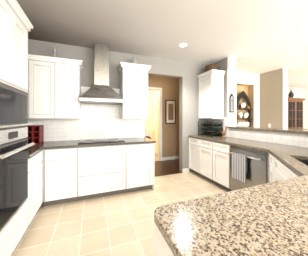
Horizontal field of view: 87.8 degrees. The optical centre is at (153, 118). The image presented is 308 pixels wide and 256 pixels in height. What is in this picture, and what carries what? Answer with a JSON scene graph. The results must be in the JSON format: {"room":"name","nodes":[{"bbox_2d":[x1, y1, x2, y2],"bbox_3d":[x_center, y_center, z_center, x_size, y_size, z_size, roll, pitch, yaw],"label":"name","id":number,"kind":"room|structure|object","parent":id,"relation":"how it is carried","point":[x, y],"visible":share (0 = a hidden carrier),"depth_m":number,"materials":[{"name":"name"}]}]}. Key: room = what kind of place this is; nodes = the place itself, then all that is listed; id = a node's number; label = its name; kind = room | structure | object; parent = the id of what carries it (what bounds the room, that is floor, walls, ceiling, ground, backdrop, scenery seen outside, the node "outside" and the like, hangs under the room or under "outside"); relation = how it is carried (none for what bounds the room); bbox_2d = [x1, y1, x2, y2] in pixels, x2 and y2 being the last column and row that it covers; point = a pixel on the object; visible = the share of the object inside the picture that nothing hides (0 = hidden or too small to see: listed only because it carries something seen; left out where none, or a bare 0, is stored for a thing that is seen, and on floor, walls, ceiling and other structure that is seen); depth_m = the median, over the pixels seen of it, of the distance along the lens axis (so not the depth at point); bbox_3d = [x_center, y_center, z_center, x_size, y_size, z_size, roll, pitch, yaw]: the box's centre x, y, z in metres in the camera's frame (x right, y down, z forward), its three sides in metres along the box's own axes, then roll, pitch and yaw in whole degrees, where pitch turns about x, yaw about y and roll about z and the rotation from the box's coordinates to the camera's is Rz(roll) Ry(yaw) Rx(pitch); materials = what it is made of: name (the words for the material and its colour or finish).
{"room":"kitchen","nodes":[
{"label":"kitchen","id":0,"kind":"room"},
{"bbox_2d":[28,39,208,171],"bbox_3d":[-0.522,-0.030,3.522,4.470,2.720,0.150,0,0,-21],"label":"wall","id":1,"kind":"structure","parent":0,"point":[186,73],"depth_m":3.75,"materials":[{"name":"white paint"}]},
{"bbox_2d":[26,54,82,118],"bbox_3d":[-1.836,-0.497,2.731,1.140,1.005,0.375,0,0,-21],"label":"upper cabinet","id":2,"kind":"object","parent":1,"relation":"attached to","point":[53,91],"visible":0.75,"depth_m":2.63,"materials":[{"name":"white wood"}]},
{"bbox_2d":[28,86,143,141],"bbox_3d":[-1.327,-0.102,3.129,2.385,1.035,0.008,0,0,-21],"label":"tile backsplash","id":3,"kind":"structure","parent":1,"relation":"attached to","point":[99,121],"depth_m":3.17,"materials":[{"name":"white tile"}]},
{"bbox_2d":[79,43,123,104],"bbox_3d":[-0.978,-0.835,2.994,0.736,1.106,0.491,0,0,-21],"label":"range hood","id":4,"kind":"object","parent":1,"relation":"attached to","point":[100,91],"visible":1,"depth_m":2.94,"materials":[{"name":"silver metal"}]},
{"bbox_2d":[117,62,150,118],"bbox_3d":[-0.410,-0.527,3.279,0.615,1.065,0.375,0,0,-21],"label":"upper cabinet","id":5,"kind":"object","parent":1,"relation":"attached to","point":[134,86],"visible":1,"depth_m":3.15,"materials":[{"name":"white wood"}]},
{"bbox_2d":[11,153,228,255],"bbox_3d":[3.405,1.355,3.128,11.800,0.050,9.800,0,0,-21],"label":"floor","id":6,"kind":"structure","parent":0,"point":[121,224],"depth_m":2.06,"materials":[{"name":"beige tile"}]},
{"bbox_2d":[0,0,34,255],"bbox_3d":[-1.547,0.130,1.372,0.705,2.400,0.810,0,0,-21],"label":"tall cabinet","id":7,"kind":"object","parent":6,"relation":"on","point":[16,25],"visible":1,"depth_m":1.45,"materials":[{"name":"white wood"}]},
{"bbox_2d":[26,157,41,224],"bbox_3d":[-1.816,0.893,1.968,0.629,0.876,0.585,0,0,-21],"label":"base cabinet","id":8,"kind":"object","parent":6,"relation":"on","point":[34,198],"depth_m":2.02,"materials":[{"name":"wood"}]},
{"bbox_2d":[42,157,77,205],"bbox_3d":[-1.532,0.893,2.707,0.480,0.876,0.639,0,0,-21],"label":"base cabinet","id":9,"kind":"object","parent":6,"relation":"on","point":[59,172],"depth_m":2.43,"materials":[{"name":"wood"}]},
{"bbox_2d":[78,153,129,200],"bbox_3d":[-0.953,0.893,2.929,0.894,0.876,0.639,0,0,-21],"label":"base cabinet","id":10,"kind":"object","parent":6,"relation":"on","point":[99,174],"depth_m":2.65,"materials":[{"name":"wood"}]},
{"bbox_2d":[28,137,155,156],"bbox_3d":[-1.102,0.434,2.574,2.402,0.038,1.198,0,0,-21],"label":"countertop","id":11,"kind":"structure","parent":10,"relation":"on","point":[127,145],"depth_m":2.60,"materials":[{"name":"grey stone"}]},
{"bbox_2d":[26,125,43,143],"bbox_3d":[-2.039,0.266,2.656,0.297,0.297,0.220,0,0,-21],"label":"wine rack","id":12,"kind":"object","parent":11,"relation":"on","point":[35,134],"visible":0.58,"depth_m":2.69,"materials":[{"name":"red wood"}]},
{"bbox_2d":[78,138,121,144],"bbox_3d":[-0.956,0.409,2.938,0.760,0.012,0.510,0,0,-21],"label":"cooktop","id":13,"kind":"object","parent":11,"relation":"in","point":[89,141],"depth_m":2.81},
{"bbox_2d":[130,149,153,191],"bbox_3d":[-0.352,0.893,3.160,0.528,0.876,0.639,0,0,-21],"label":"base cabinet","id":14,"kind":"object","parent":6,"relation":"on","point":[142,160],"depth_m":2.89,"materials":[{"name":"wood"}]},
{"bbox_2d":[145,125,154,154],"bbox_3d":[-0.382,0.790,5.977,0.670,1.080,0.666,0,0,-21],"label":"washer","id":15,"kind":"object","parent":6,"relation":"on","point":[149,133],"visible":0.27,"depth_m":5.76,"materials":[{"name":"metal"}]},
{"bbox_2d":[189,146,196,173],"bbox_3d":[1.233,0.893,3.847,0.636,0.875,0.492,0,0,-21],"label":"base cabinet","id":16,"kind":"object","parent":6,"relation":"on","point":[192,153],"depth_m":3.83,"materials":[{"name":"wood"}]},
{"bbox_2d":[197,150,208,180],"bbox_3d":[1.374,0.893,3.481,0.636,0.875,0.559,0,0,-21],"label":"base cabinet","id":17,"kind":"object","parent":6,"relation":"on","point":[202,158],"depth_m":3.48,"materials":[{"name":"wood"}]},
{"bbox_2d":[153,178,276,255],"bbox_3d":[0.691,0.893,0.711,1.276,0.875,0.693,0,0,-21],"label":"base cabinet","id":18,"kind":"object","parent":6,"relation":"on","point":[159,248],"depth_m":0.70,"materials":[{"name":"wood"}]},
{"bbox_2d":[153,174,307,255],"bbox_3d":[0.879,0.434,0.712,1.651,0.038,0.700,0,0,-21],"label":"countertop","id":19,"kind":"structure","parent":18,"relation":"on","point":[266,218],"depth_m":0.64,"materials":[{"name":"beige stone"}]},
{"bbox_2d":[209,154,220,186],"bbox_3d":[1.514,0.893,3.116,0.636,0.875,0.491,0,0,-21],"label":"base cabinet","id":20,"kind":"object","parent":6,"relation":"on","point":[214,159],"depth_m":3.11,"materials":[{"name":"wood"}]},
{"bbox_2d":[221,154,296,189],"bbox_3d":[1.711,0.892,1.461,1.453,0.876,1.394,0,0,-21],"label":"base cabinet","id":21,"kind":"object","parent":6,"relation":"on","point":[234,172],"depth_m":2.46,"materials":[{"name":"wood"}]},
{"bbox_2d":[188,134,307,173],"bbox_3d":[1.355,0.457,2.472,1.398,0.083,3.148,0,0,-21],"label":"countertop","id":22,"kind":"structure","parent":21,"relation":"on","point":[287,159],"depth_m":2.36,"materials":[{"name":"grey stone"}]},
{"bbox_2d":[198,120,221,136],"bbox_3d":[1.356,0.222,3.884,0.324,0.385,0.494,0,0,-21],"label":"wine rack","id":23,"kind":"object","parent":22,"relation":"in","point":[216,132],"visible":1,"depth_m":3.77,"materials":[{"name":"metal"}]},
{"bbox_2d":[220,126,226,137],"bbox_3d":[1.508,0.289,3.493,0.080,0.250,0.224,0,0,-21],"label":"rooster figurine","id":24,"kind":"object","parent":22,"relation":"on","point":[223,133],"visible":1,"depth_m":3.45,"materials":[{"name":"brown ceramic"}]},
{"bbox_2d":[229,144,268,213],"bbox_3d":[1.415,0.884,2.471,0.106,0.852,0.620,0,0,-21],"label":"dishwasher","id":25,"kind":"object","parent":22,"relation":"in","point":[248,166],"depth_m":2.43,"materials":[{"name":"metal"}]},
{"bbox_2d":[231,152,247,182],"bbox_3d":[1.347,0.765,2.531,0.036,0.409,0.260,0,0,-21],"label":"towel","id":26,"kind":"object","parent":25,"relation":"hanging from","point":[239,159],"depth_m":2.50,"materials":[{"name":"white fabric"}]},
{"bbox_2d":[287,97,304,128],"bbox_3d":[5.869,0.240,6.783,1.140,2.180,0.512,0,0,-21],"label":"china cabinet","id":27,"kind":"object","parent":6,"relation":"on","point":[294,113],"visible":0.33,"depth_m":6.63,"materials":[{"name":"brown wood"}]},
{"bbox_2d":[288,87,293,97],"bbox_3d":[5.853,-1.091,6.831,0.204,0.481,0.200,0,0,-21],"label":"vase","id":28,"kind":"object","parent":27,"relation":"on","point":[291,94],"visible":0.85,"depth_m":6.78,"materials":[{"name":"metal"}]},
{"bbox_2d":[145,90,149,124],"bbox_3d":[-0.726,-0.030,6.550,1.140,2.720,0.150,0,0,-21],"label":"wall","id":29,"kind":"structure","parent":0,"point":[147,121],"depth_m":6.66,"materials":[{"name":"beige paint"}]},
{"bbox_2d":[150,90,157,153],"bbox_3d":[0.160,-0.030,6.071,0.150,2.720,1.680,0,0,-21],"label":"wall","id":30,"kind":"structure","parent":0,"point":[152,120],"depth_m":6.23,"materials":[{"name":"beige paint"}]},
{"bbox_2d":[16,0,307,88],"bbox_3d":[3.405,-1.437,3.128,11.800,0.106,9.800,0,0,-21],"label":"ceiling","id":31,"kind":"structure","parent":0,"point":[258,36],"depth_m":2.50,"materials":[{"name":"white paint"}]},
{"bbox_2d":[148,75,178,156],"bbox_3d":[0.161,-0.030,5.091,2.450,2.720,0.150,0,0,-21],"label":"wall","id":32,"kind":"structure","parent":0,"point":[169,86],"depth_m":5.12,"materials":[{"name":"brown paint"}]},
{"bbox_2d":[148,87,178,160],"bbox_3d":[0.192,0.185,5.011,2.150,2.290,0.020,0,0,-21],"label":"trim","id":33,"kind":"structure","parent":32,"relation":"attached to","point":[161,158],"depth_m":5.02,"materials":[{"name":"white wood"}]},
{"bbox_2d":[165,100,175,123],"bbox_3d":[0.534,-0.210,5.137,0.360,0.760,0.029,0,0,-21],"label":"framed picture","id":34,"kind":"object","parent":32,"relation":"attached to","point":[170,111],"visible":0.98,"depth_m":5.12,"materials":[{"name":"metal"}]},
{"bbox_2d":[154,159,181,176],"bbox_3d":[0.407,1.327,4.451,2.150,0.005,1.220,0,0,-21],"label":"floor","id":35,"kind":"structure","parent":0,"point":[165,167],"depth_m":4.32,"materials":[{"name":"brown wood"}]},
{"bbox_2d":[214,57,235,136],"bbox_3d":[1.659,-0.030,3.928,0.206,2.720,0.655,0,0,-21],"label":"wall","id":36,"kind":"structure","parent":0,"point":[228,65],"depth_m":3.63,"materials":[{"name":"white paint"}]},
{"bbox_2d":[197,69,225,118],"bbox_3d":[1.370,-0.542,3.865,0.375,1.095,0.555,0,0,-21],"label":"upper cabinet","id":37,"kind":"object","parent":36,"relation":"attached to","point":[211,94],"visible":1,"depth_m":3.69,"materials":[{"name":"white wood"}]},
{"bbox_2d":[205,64,217,71],"bbox_3d":[1.393,-1.181,3.877,0.300,0.180,0.295,0,0,-21],"label":"basket","id":38,"kind":"object","parent":37,"relation":"on","point":[211,67],"visible":0.52,"depth_m":3.75,"materials":[{"name":"brown wicker"}]},
{"bbox_2d":[229,94,233,112],"bbox_3d":[1.752,-0.370,3.599,0.130,0.480,0.021,0,0,-21],"label":"wall plaque","id":39,"kind":"object","parent":36,"relation":"attached to","point":[231,103],"visible":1,"depth_m":3.59,"materials":[{"name":"metal"}]},
{"bbox_2d":[209,117,307,147],"bbox_3d":[1.842,0.193,3.172,0.008,0.445,2.197,0,0,-21],"label":"tile backsplash","id":40,"kind":"structure","parent":36,"relation":"attached to","point":[294,139],"depth_m":2.81,"materials":[{"name":"white tile"}]},
{"bbox_2d":[274,135,278,141],"bbox_3d":[2.032,0.335,2.654,0.008,0.114,0.070,0,0,-21],"label":"outlet","id":41,"kind":"object","parent":40,"relation":"attached to","point":[276,138],"visible":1,"depth_m":2.65,"materials":[{"name":"plastic"}]},
{"bbox_2d":[236,71,259,126],"bbox_3d":[2.384,-0.030,4.825,1.890,2.720,0.300,0,0,-21],"label":"wall","id":42,"kind":"structure","parent":0,"point":[247,83],"depth_m":4.97,"materials":[{"name":"white paint"}]},
{"bbox_2d":[237,91,252,126],"bbox_3d":[2.725,-0.186,4.858,0.660,1.312,0.137,0,0,-21],"label":"shelf","id":43,"kind":"object","parent":42,"relation":"attached to","point":[243,105],"visible":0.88,"depth_m":4.87,"materials":[{"name":"brown wood"},{"name":"white ceramic"}]},
{"bbox_2d":[260,68,286,127],"bbox_3d":[3.461,-0.030,4.880,0.180,2.720,0.970,0,0,-21],"label":"wall","id":44,"kind":"structure","parent":0,"point":[273,98],"depth_m":4.62,"materials":[{"name":"beige paint"}]},
{"bbox_2d":[287,87,307,129],"bbox_3d":[5.409,-0.030,6.977,4.980,2.720,0.150,0,0,-21],"label":"wall","id":45,"kind":"structure","parent":0,"point":[300,93],"depth_m":7.53,"materials":[{"name":"white paint"}]},
{"bbox_3d":[1.726,0.775,2.103,1.291,1.110,2.801,0,0,-21],"label":"wall","id":46,"kind":"structure","parent":0,"visible":0},
{"bbox_2d":[228,126,307,133],"bbox_3d":[1.863,0.199,2.066,1.560,0.038,2.957,0,0,-21],"label":"bar","id":47,"kind":"object","parent":46,"relation":"on","point":[303,131],"visible":1,"depth_m":2.77,"materials":[{"name":"brown stone"}]}
]}

